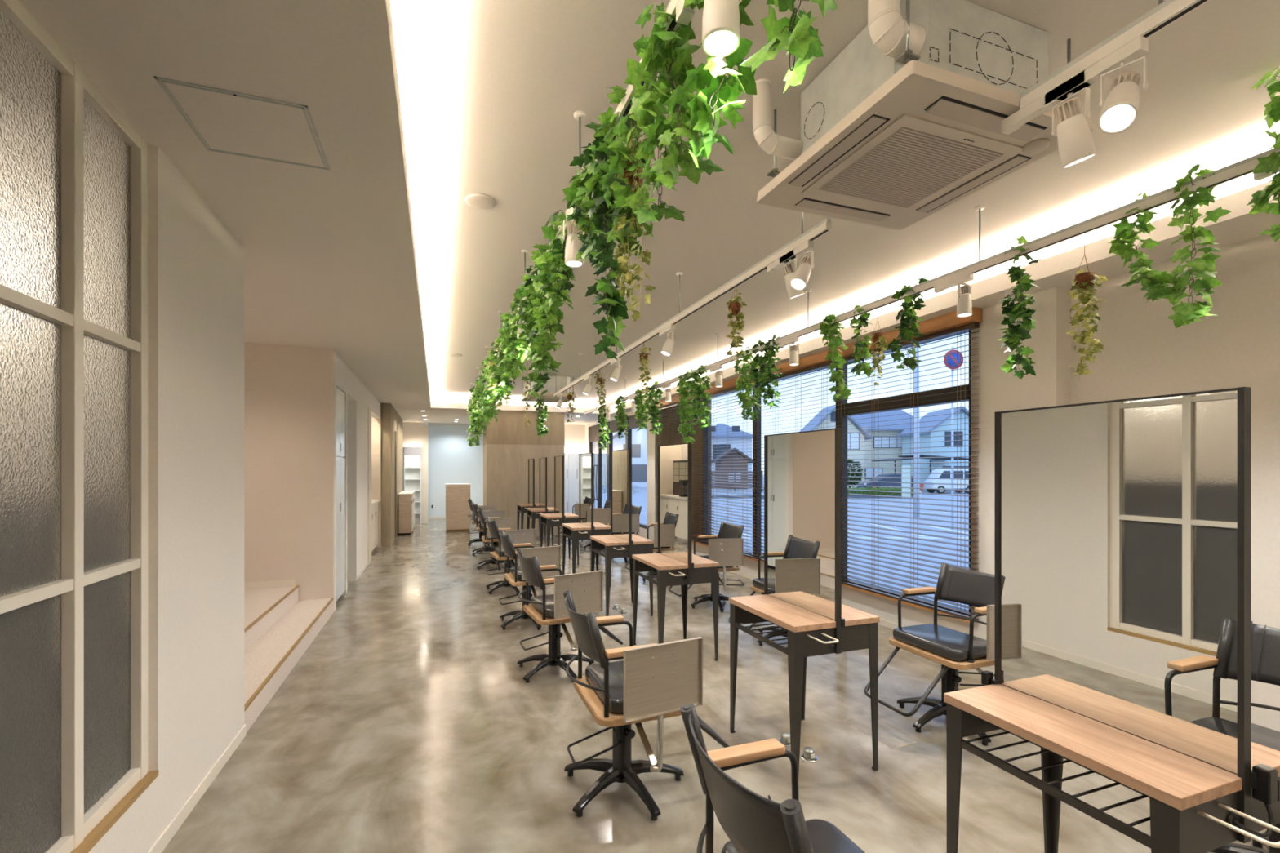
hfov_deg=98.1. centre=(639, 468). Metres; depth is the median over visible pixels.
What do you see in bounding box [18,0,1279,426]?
ceiling
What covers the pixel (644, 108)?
ivy garland
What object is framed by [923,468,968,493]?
van
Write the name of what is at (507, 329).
ivy garland
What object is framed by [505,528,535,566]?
tray
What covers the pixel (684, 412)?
ivy garland
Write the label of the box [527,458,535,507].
mirror
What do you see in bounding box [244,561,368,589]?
baseboard
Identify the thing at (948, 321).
trim
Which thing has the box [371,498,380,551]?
base cabinet
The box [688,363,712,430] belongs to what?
ivy garland
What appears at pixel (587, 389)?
track spotlight
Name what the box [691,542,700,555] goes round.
wall
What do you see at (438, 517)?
baseboard
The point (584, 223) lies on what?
ivy garland
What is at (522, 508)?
table
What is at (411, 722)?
floor
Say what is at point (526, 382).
trailing vine
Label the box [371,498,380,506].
countertop
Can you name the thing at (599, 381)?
pot
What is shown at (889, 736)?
floor hatch
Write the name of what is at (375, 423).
wall
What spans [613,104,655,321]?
trailing vine
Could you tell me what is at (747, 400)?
ivy garland
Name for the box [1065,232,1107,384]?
trailing vine
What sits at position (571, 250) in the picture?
track spotlight
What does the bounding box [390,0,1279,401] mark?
ceiling
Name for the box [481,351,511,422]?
ivy garland
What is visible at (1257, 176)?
track spotlight
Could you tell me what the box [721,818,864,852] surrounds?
seat cushion
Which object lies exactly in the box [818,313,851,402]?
ivy garland
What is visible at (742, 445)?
house
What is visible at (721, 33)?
track spotlight
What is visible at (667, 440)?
wall panel
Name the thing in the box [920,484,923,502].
post box
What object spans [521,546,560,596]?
tray
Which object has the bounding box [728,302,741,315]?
pot
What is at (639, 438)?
house
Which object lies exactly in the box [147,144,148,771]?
trim
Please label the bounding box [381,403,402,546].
wall
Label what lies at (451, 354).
ceiling speaker
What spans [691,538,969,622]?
trim
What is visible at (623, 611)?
floor outlet
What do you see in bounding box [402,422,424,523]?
wall
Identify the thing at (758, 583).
seat cushion
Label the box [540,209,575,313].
ivy garland
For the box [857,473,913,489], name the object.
car
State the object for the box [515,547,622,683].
chair
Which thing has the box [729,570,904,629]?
baseboard
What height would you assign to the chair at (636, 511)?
0.879 m
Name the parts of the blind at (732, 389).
head rail, rail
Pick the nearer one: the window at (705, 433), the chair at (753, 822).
the chair at (753, 822)
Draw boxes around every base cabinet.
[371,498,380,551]
[398,490,415,535]
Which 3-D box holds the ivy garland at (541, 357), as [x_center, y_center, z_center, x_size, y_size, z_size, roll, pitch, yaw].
[-0.511,-0.870,3.081,0.225,0.721,0.397,0,0,-9]
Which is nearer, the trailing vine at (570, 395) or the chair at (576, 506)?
the trailing vine at (570, 395)
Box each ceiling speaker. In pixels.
[448,353,462,356]
[465,193,495,208]
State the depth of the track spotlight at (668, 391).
7.60 m
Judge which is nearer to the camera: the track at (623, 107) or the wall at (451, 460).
the track at (623, 107)
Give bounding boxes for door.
[589,422,608,507]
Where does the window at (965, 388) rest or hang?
in the wall at (1144, 354)
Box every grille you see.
[532,397,559,401]
[817,126,1003,208]
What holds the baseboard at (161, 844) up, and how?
attached to the wall at (196, 262)
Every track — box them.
[467,0,679,410]
[553,211,831,396]
[584,147,1279,414]
[1019,0,1210,109]
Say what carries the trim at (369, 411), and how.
attached to the wall
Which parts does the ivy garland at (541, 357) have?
chain, chain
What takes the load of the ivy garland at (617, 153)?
hanging from the track at (623, 107)
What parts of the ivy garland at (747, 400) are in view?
chain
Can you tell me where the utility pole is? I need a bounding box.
[913,346,919,517]
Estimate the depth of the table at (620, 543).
5.55 m
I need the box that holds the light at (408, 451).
[404,446,421,456]
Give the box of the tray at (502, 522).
[487,517,513,546]
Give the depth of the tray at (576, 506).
11.10 m
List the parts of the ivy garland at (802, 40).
chain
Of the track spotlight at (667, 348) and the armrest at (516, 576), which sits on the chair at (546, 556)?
the armrest at (516, 576)
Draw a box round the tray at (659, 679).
[623,636,702,772]
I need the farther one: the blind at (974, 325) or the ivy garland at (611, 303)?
the blind at (974, 325)
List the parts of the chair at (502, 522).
backrest, arm frame, leg, leg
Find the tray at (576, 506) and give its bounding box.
[573,503,579,515]
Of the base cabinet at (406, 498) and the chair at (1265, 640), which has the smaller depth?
the chair at (1265, 640)
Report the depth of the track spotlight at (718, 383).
6.23 m
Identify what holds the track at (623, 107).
hanging from the ceiling at (491, 91)
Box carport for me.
[871,454,968,474]
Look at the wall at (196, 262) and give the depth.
2.39 m
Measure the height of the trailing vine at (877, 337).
0.570 m
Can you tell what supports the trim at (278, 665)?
attached to the wall at (196, 262)
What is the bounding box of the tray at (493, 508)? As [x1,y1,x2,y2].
[477,505,496,520]
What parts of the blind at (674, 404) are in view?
head rail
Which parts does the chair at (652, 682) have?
backrest, rail, leg, leg, arm frame, arm frame, armrest, armrest, leg, leg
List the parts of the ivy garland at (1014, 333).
chain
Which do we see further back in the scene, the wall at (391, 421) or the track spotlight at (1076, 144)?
the wall at (391, 421)
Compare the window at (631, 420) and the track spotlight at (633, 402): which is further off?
the window at (631, 420)
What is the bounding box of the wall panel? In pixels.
[662,399,711,541]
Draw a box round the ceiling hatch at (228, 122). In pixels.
[153,75,330,170]
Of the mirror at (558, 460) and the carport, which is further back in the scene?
the carport
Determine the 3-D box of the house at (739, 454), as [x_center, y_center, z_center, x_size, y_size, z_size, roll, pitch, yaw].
[8.500,0.024,51.750,3.400,3.700,4.500,0,0,0]
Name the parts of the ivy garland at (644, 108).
chain, chain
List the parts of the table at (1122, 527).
leg, leg, rail, leg, power cord, leg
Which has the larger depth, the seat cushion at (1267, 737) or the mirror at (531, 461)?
the mirror at (531, 461)
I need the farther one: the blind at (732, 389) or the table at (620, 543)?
the blind at (732, 389)
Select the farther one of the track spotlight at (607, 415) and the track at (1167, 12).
the track spotlight at (607, 415)
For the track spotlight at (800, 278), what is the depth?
2.84 m
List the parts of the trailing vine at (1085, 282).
stem, hanging cord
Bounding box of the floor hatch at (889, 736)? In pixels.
[844,715,917,749]
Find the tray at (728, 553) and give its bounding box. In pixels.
[708,537,742,591]
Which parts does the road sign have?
post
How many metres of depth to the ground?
17.77 m
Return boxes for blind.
[655,397,699,542]
[697,386,751,556]
[750,360,834,561]
[833,321,978,620]
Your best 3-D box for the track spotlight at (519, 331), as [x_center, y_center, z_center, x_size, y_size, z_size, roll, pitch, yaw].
[-0.871,-1.038,4.075,0.102,0.237,0.255,0,0,-20]
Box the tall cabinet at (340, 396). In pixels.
[336,386,345,601]
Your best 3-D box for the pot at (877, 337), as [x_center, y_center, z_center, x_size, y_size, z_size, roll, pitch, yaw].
[1.711,-0.935,3.997,0.080,0.078,0.080,0,0,-20]
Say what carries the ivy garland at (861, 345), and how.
hanging from the track at (1245, 166)
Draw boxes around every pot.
[567,394,572,399]
[596,377,603,385]
[619,162,643,191]
[639,353,648,360]
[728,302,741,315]
[871,332,883,344]
[1074,271,1095,289]
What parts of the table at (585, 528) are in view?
leg, leg, leg, leg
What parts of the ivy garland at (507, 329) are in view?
chain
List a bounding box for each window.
[0,0,147,852]
[608,411,647,528]
[702,386,754,555]
[755,366,838,559]
[839,329,970,616]
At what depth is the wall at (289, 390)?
5.54 m
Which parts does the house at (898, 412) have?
pane, pane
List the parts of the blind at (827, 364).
rail, head rail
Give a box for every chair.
[466,498,496,546]
[471,502,504,555]
[475,507,513,569]
[485,516,535,594]
[498,528,560,630]
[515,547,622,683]
[560,497,595,541]
[563,590,729,820]
[583,499,610,549]
[599,505,641,563]
[624,523,657,582]
[668,521,744,612]
[680,702,864,852]
[728,552,787,645]
[864,562,994,746]
[1208,621,1279,852]
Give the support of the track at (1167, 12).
hanging from the ceiling at (491, 91)
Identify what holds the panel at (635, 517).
on the chair at (636, 511)
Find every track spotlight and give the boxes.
[515,306,527,338]
[555,392,564,408]
[560,206,584,266]
[582,375,592,395]
[604,405,610,418]
[609,357,622,382]
[629,395,636,411]
[658,324,676,355]
[662,383,671,401]
[675,0,742,57]
[709,364,723,386]
[767,255,804,298]
[778,240,814,290]
[778,337,799,365]
[933,273,973,317]
[1001,69,1096,168]
[1043,35,1148,133]
[1253,165,1279,180]
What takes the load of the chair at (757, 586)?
on the floor
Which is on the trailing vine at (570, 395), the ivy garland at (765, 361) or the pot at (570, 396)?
the pot at (570, 396)
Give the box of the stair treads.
[244,586,331,704]
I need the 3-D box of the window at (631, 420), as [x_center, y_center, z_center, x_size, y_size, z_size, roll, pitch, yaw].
[-0.237,0.039,12.312,0.100,2.370,2.900,0,0,-20]
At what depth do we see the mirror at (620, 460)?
5.67 m
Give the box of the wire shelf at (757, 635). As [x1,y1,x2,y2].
[739,619,787,648]
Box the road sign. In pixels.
[943,346,963,529]
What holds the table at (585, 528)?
on the floor
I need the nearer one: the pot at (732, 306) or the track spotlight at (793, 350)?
the pot at (732, 306)
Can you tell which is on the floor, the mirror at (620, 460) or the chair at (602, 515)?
the chair at (602, 515)
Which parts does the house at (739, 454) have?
pane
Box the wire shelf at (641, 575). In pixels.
[638,570,657,581]
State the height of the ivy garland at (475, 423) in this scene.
0.834 m
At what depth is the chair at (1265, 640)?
2.12 m
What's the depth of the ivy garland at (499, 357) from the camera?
4.85 m
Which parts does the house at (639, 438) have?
pane, pane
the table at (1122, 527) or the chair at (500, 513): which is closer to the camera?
the table at (1122, 527)
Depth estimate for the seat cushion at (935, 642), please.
3.14 m
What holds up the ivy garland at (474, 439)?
hanging from the track at (623, 107)
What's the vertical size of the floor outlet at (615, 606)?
0.047 m
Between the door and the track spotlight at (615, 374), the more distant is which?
the door
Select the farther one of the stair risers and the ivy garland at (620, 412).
the ivy garland at (620, 412)
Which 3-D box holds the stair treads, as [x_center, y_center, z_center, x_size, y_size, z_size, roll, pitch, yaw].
[-3.695,1.256,3.986,2.184,0.165,2.780,0,0,-20]
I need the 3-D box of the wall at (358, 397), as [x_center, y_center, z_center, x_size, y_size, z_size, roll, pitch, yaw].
[-4.526,0.124,7.898,1.100,2.700,4.980,0,0,-20]
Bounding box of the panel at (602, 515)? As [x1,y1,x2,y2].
[593,507,610,524]
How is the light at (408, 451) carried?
attached to the wall shelves at (412, 465)
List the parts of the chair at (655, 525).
arm frame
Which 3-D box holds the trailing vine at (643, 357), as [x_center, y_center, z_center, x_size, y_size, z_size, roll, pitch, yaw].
[0.049,-0.912,5.104,0.142,0.488,0.185,0,0,-20]
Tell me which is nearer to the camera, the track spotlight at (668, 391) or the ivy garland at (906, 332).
the ivy garland at (906, 332)
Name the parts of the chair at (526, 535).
backrest, rail, leg, arm frame, leg, arm frame, armrest, leg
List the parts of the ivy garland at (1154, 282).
chain, chain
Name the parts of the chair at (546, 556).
rail, backrest, leg, leg, arm frame, armrest, arm frame, leg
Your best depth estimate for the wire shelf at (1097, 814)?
1.54 m
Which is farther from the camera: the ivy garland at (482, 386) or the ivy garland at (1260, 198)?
the ivy garland at (482, 386)
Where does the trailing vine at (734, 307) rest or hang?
hanging from the track at (824, 226)
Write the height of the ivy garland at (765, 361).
0.686 m
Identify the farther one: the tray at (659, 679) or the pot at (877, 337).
the pot at (877, 337)
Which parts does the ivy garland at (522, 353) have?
chain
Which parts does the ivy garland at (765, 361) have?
chain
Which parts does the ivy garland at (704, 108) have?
chain, chain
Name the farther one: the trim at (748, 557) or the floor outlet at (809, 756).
the trim at (748, 557)
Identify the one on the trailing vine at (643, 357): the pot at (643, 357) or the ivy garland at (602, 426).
the pot at (643, 357)
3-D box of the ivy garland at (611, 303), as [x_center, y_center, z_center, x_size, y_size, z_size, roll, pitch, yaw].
[-0.136,-0.824,2.036,0.186,0.854,0.284,0,0,-20]
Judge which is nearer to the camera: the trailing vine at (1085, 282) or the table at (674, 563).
the trailing vine at (1085, 282)
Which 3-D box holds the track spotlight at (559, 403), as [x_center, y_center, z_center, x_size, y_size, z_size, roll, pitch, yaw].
[-1.261,-1.034,8.616,0.133,0.244,0.256,0,0,-20]
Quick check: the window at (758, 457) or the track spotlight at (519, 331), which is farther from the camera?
the window at (758, 457)
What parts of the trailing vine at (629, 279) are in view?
stem, hanging cord, stem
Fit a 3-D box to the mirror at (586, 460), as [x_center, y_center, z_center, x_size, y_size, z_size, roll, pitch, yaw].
[-0.688,0.342,7.087,0.056,1.064,0.633,0,0,-20]
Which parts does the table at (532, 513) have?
leg, leg, leg, leg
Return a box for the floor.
[161,517,1268,852]
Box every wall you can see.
[88,144,244,852]
[244,342,334,613]
[334,350,381,610]
[371,403,381,547]
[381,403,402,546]
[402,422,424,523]
[428,426,483,516]
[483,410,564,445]
[483,444,564,536]
[564,424,585,452]
[585,234,1279,732]
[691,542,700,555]
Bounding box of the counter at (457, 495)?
[445,483,471,532]
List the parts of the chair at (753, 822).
rail, arm frame, armrest, arm frame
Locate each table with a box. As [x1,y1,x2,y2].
[516,458,546,542]
[526,457,559,546]
[539,455,579,564]
[561,453,611,586]
[590,448,653,616]
[631,443,719,661]
[728,427,879,772]
[943,386,1279,852]
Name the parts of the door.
pull handle, pull handle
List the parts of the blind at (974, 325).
head rail, rail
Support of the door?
in the wall at (1144, 354)
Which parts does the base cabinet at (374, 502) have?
door, door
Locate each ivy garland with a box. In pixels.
[466,392,484,446]
[469,384,488,439]
[473,377,496,431]
[475,361,498,417]
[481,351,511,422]
[485,339,522,407]
[491,320,528,387]
[497,302,528,381]
[503,284,534,363]
[518,265,553,398]
[528,243,564,377]
[533,370,549,437]
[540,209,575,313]
[561,153,604,262]
[576,121,628,360]
[592,73,664,263]
[597,402,610,449]
[613,395,628,439]
[624,1,701,223]
[633,388,648,431]
[645,0,756,184]
[645,381,663,435]
[675,368,696,444]
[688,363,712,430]
[732,343,762,420]
[739,0,838,93]
[751,334,783,408]
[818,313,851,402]
[847,304,873,377]
[888,277,928,370]
[996,235,1042,378]
[1107,162,1231,328]
[1246,66,1279,242]
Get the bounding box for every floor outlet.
[612,604,620,609]
[618,608,627,613]
[777,732,791,746]
[800,746,817,762]
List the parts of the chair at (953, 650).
leg, armrest, arm frame, leg, rail, backrest, arm frame, armrest, leg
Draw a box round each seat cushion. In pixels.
[494,546,506,556]
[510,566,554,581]
[530,594,554,617]
[585,660,623,713]
[699,555,733,568]
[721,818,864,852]
[752,577,764,590]
[893,623,986,661]
[1251,723,1279,751]
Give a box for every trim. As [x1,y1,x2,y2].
[71,770,158,852]
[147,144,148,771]
[244,585,333,711]
[367,407,371,564]
[423,425,428,523]
[428,422,471,426]
[656,306,982,408]
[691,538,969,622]
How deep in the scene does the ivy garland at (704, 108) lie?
1.33 m
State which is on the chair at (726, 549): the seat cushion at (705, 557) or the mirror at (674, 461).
the seat cushion at (705, 557)
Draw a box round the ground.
[595,475,968,609]
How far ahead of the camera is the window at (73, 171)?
1.66 m
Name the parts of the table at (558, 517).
leg, leg, leg, leg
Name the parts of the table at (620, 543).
leg, rail, leg, leg, leg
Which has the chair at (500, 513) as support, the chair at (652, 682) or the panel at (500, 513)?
the panel at (500, 513)
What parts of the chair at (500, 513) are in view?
backrest, leg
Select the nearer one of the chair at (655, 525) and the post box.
the chair at (655, 525)
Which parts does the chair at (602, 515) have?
backrest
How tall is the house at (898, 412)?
8.700 m
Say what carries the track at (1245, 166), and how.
hanging from the ceiling at (491, 91)
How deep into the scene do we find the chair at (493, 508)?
10.56 m
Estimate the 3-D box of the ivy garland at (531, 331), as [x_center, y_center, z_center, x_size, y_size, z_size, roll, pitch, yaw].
[-0.638,-0.839,3.423,0.217,0.827,0.364,0,0,-20]
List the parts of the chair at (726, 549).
leg, leg, arm frame, armrest, leg, leg, backrest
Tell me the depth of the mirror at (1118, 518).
1.52 m
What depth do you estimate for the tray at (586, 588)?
3.78 m
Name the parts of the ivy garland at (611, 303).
chain, chain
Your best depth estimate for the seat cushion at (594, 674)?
2.52 m
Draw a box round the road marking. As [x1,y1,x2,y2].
[640,512,968,538]
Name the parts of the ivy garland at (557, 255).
chain, chain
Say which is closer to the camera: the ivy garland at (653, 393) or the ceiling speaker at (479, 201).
the ceiling speaker at (479, 201)
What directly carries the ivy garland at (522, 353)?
hanging from the track at (623, 107)
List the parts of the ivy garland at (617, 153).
chain, chain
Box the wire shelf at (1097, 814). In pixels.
[965,727,1150,826]
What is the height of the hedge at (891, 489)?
0.724 m
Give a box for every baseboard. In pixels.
[148,724,245,852]
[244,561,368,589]
[428,515,475,519]
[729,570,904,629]
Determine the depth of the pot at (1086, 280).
2.69 m
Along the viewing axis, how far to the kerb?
34.65 m
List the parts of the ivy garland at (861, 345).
chain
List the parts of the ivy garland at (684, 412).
chain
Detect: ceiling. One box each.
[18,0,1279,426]
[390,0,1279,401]
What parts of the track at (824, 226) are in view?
suspension rod, suspension rod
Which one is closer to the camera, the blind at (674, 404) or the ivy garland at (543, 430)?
the ivy garland at (543, 430)
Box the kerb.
[711,495,913,498]
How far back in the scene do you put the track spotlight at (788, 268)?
2.96 m
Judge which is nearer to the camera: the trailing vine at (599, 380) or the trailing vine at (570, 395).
the trailing vine at (599, 380)
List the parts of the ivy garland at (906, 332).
chain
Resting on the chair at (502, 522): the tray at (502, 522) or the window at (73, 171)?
the tray at (502, 522)
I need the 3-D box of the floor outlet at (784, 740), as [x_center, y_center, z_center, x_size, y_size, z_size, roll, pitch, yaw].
[0.784,1.450,2.983,0.088,0.047,0.088,0,0,-20]
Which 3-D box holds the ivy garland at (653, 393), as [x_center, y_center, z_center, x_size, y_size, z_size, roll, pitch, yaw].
[0.207,-0.866,8.097,0.264,0.772,0.413,0,0,-20]
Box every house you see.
[595,440,607,486]
[605,426,647,487]
[711,423,752,484]
[711,448,752,488]
[799,404,872,488]
[852,409,913,480]
[897,405,968,489]
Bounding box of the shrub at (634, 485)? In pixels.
[602,484,639,493]
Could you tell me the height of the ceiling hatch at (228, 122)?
0.006 m
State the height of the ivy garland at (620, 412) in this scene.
0.771 m
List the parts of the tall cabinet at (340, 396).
door, door, door, door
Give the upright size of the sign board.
2.050 m
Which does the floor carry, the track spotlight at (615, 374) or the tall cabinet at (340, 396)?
the tall cabinet at (340, 396)
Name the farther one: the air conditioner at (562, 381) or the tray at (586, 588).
the air conditioner at (562, 381)
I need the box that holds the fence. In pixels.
[711,470,762,491]
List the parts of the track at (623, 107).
suspension rod, suspension rod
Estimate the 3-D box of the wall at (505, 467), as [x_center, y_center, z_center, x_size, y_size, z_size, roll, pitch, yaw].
[-2.602,0.484,12.382,1.655,1.980,0.950,0,0,-20]
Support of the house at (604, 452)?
on the ground
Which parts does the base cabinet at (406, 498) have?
door, door, door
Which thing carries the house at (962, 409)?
on the ground
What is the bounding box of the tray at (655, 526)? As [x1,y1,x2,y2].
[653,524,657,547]
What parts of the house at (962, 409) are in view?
pane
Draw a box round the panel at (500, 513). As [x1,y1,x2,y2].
[483,510,504,528]
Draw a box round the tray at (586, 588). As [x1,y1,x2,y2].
[554,570,603,651]
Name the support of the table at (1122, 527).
on the floor
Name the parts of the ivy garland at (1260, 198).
chain, chain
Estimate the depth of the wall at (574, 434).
15.61 m
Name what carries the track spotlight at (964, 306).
hanging from the track at (1245, 166)
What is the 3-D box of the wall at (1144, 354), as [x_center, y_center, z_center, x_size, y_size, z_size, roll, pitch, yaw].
[1.083,0.124,8.802,0.340,2.700,22.200,0,0,-20]
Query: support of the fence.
on the ground
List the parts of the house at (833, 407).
pane, pane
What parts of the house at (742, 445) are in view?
pane, pane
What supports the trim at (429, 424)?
attached to the wall at (451, 460)
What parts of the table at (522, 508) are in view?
leg, leg, leg, leg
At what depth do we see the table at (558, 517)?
8.53 m
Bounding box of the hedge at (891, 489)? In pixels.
[763,487,913,495]
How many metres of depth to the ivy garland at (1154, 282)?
2.34 m
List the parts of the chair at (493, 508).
backrest, leg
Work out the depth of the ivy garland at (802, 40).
0.97 m
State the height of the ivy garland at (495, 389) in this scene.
0.683 m
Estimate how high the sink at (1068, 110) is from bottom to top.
0.066 m
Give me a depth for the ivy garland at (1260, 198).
2.10 m
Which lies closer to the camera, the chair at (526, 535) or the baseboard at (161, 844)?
the baseboard at (161, 844)
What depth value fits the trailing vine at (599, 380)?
6.47 m
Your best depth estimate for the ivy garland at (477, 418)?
7.46 m
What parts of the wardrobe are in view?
door, door, door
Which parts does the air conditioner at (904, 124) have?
hanger rod, hanger rod, intake frame, casing, hanger rod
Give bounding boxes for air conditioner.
[520,374,577,403]
[752,0,1093,230]
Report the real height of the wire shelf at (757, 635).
0.022 m
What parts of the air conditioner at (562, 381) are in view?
intake frame, casing, panel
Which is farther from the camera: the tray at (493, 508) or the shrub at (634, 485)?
the shrub at (634, 485)
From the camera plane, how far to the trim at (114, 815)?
1.85 m
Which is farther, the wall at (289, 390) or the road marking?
the road marking
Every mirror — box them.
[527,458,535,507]
[538,457,547,513]
[553,455,564,523]
[577,453,595,536]
[608,448,633,557]
[655,443,693,585]
[761,427,844,653]
[1000,390,1237,773]
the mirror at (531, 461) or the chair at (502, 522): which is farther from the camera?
the mirror at (531, 461)
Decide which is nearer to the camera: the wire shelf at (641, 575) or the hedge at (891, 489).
the wire shelf at (641, 575)
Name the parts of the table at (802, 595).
leg, rail, leg, leg, leg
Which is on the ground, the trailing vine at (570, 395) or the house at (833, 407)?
the house at (833, 407)
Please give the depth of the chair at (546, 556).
5.07 m
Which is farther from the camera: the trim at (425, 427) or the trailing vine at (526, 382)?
the trim at (425, 427)
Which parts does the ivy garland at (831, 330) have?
chain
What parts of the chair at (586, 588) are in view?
backrest, rail, leg, leg, arm frame, arm frame, armrest, armrest, leg, leg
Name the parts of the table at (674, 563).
leg, rail, leg, leg, leg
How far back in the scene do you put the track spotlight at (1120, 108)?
1.51 m
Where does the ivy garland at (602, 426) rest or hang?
hanging from the track at (1245, 166)
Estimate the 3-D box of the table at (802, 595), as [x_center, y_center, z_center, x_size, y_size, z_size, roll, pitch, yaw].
[0.833,0.642,2.910,0.495,1.664,0.849,0,0,-20]
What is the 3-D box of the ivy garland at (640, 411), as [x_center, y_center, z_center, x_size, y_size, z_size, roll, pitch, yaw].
[0.018,-0.919,8.608,0.262,0.707,0.404,0,0,-20]
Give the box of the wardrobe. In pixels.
[564,452,585,521]
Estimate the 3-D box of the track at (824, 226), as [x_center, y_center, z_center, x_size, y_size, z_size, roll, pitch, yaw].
[-0.237,-1.341,5.847,0.052,0.371,6.730,0,0,-20]
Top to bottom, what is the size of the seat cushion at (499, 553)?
0.061 m
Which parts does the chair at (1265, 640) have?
leg, leg, backrest, rail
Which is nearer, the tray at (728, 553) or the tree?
the tray at (728, 553)
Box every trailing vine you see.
[523,378,530,426]
[564,389,575,422]
[594,369,606,415]
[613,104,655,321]
[637,343,652,394]
[725,288,746,363]
[868,320,888,386]
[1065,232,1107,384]
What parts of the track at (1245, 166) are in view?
suspension rod, suspension rod, suspension rod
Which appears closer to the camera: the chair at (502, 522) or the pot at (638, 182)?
the pot at (638, 182)
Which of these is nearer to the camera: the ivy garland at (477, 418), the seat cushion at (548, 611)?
the seat cushion at (548, 611)
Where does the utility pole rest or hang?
on the ground
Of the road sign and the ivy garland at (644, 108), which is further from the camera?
the road sign
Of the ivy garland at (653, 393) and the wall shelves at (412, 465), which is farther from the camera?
the wall shelves at (412, 465)
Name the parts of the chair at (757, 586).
arm frame, leg, leg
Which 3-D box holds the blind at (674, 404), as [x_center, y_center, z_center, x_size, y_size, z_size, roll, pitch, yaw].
[0.620,0.026,9.650,0.050,2.295,1.770,0,0,-20]
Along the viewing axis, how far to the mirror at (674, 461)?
4.39 m
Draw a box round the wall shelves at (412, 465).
[404,446,421,524]
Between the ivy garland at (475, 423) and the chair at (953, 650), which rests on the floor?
the chair at (953, 650)
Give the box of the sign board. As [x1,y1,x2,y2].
[901,465,910,498]
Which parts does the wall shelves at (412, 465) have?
panel, panel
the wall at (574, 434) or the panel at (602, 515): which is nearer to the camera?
the panel at (602, 515)
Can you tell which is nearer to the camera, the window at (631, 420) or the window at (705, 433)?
the window at (705, 433)
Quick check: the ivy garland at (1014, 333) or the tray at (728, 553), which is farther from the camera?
the tray at (728, 553)
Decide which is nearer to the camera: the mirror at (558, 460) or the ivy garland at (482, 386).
the ivy garland at (482, 386)
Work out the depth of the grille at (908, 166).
2.15 m
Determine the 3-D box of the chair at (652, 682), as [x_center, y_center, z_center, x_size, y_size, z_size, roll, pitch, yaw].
[0.038,1.034,2.546,0.765,0.879,0.678,0,0,-20]
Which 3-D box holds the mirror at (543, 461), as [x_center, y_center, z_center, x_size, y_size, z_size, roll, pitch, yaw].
[-1.739,0.342,9.972,0.056,1.064,0.633,0,0,-20]
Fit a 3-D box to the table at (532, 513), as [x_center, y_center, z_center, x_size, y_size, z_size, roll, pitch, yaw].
[-1.739,0.642,9.972,0.495,1.664,0.849,0,0,-20]
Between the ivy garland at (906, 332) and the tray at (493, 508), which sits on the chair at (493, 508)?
the tray at (493, 508)
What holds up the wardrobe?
on the floor
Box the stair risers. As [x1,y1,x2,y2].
[244,587,333,733]
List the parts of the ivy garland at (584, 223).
chain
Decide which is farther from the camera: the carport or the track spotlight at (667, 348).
the carport
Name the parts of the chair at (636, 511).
backrest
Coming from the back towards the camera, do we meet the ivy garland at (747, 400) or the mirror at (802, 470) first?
the ivy garland at (747, 400)
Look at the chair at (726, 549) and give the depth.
5.64 m
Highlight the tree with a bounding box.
[847,457,863,488]
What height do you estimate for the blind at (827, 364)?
2.295 m
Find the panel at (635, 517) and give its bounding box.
[631,514,639,533]
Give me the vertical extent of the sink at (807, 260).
0.073 m

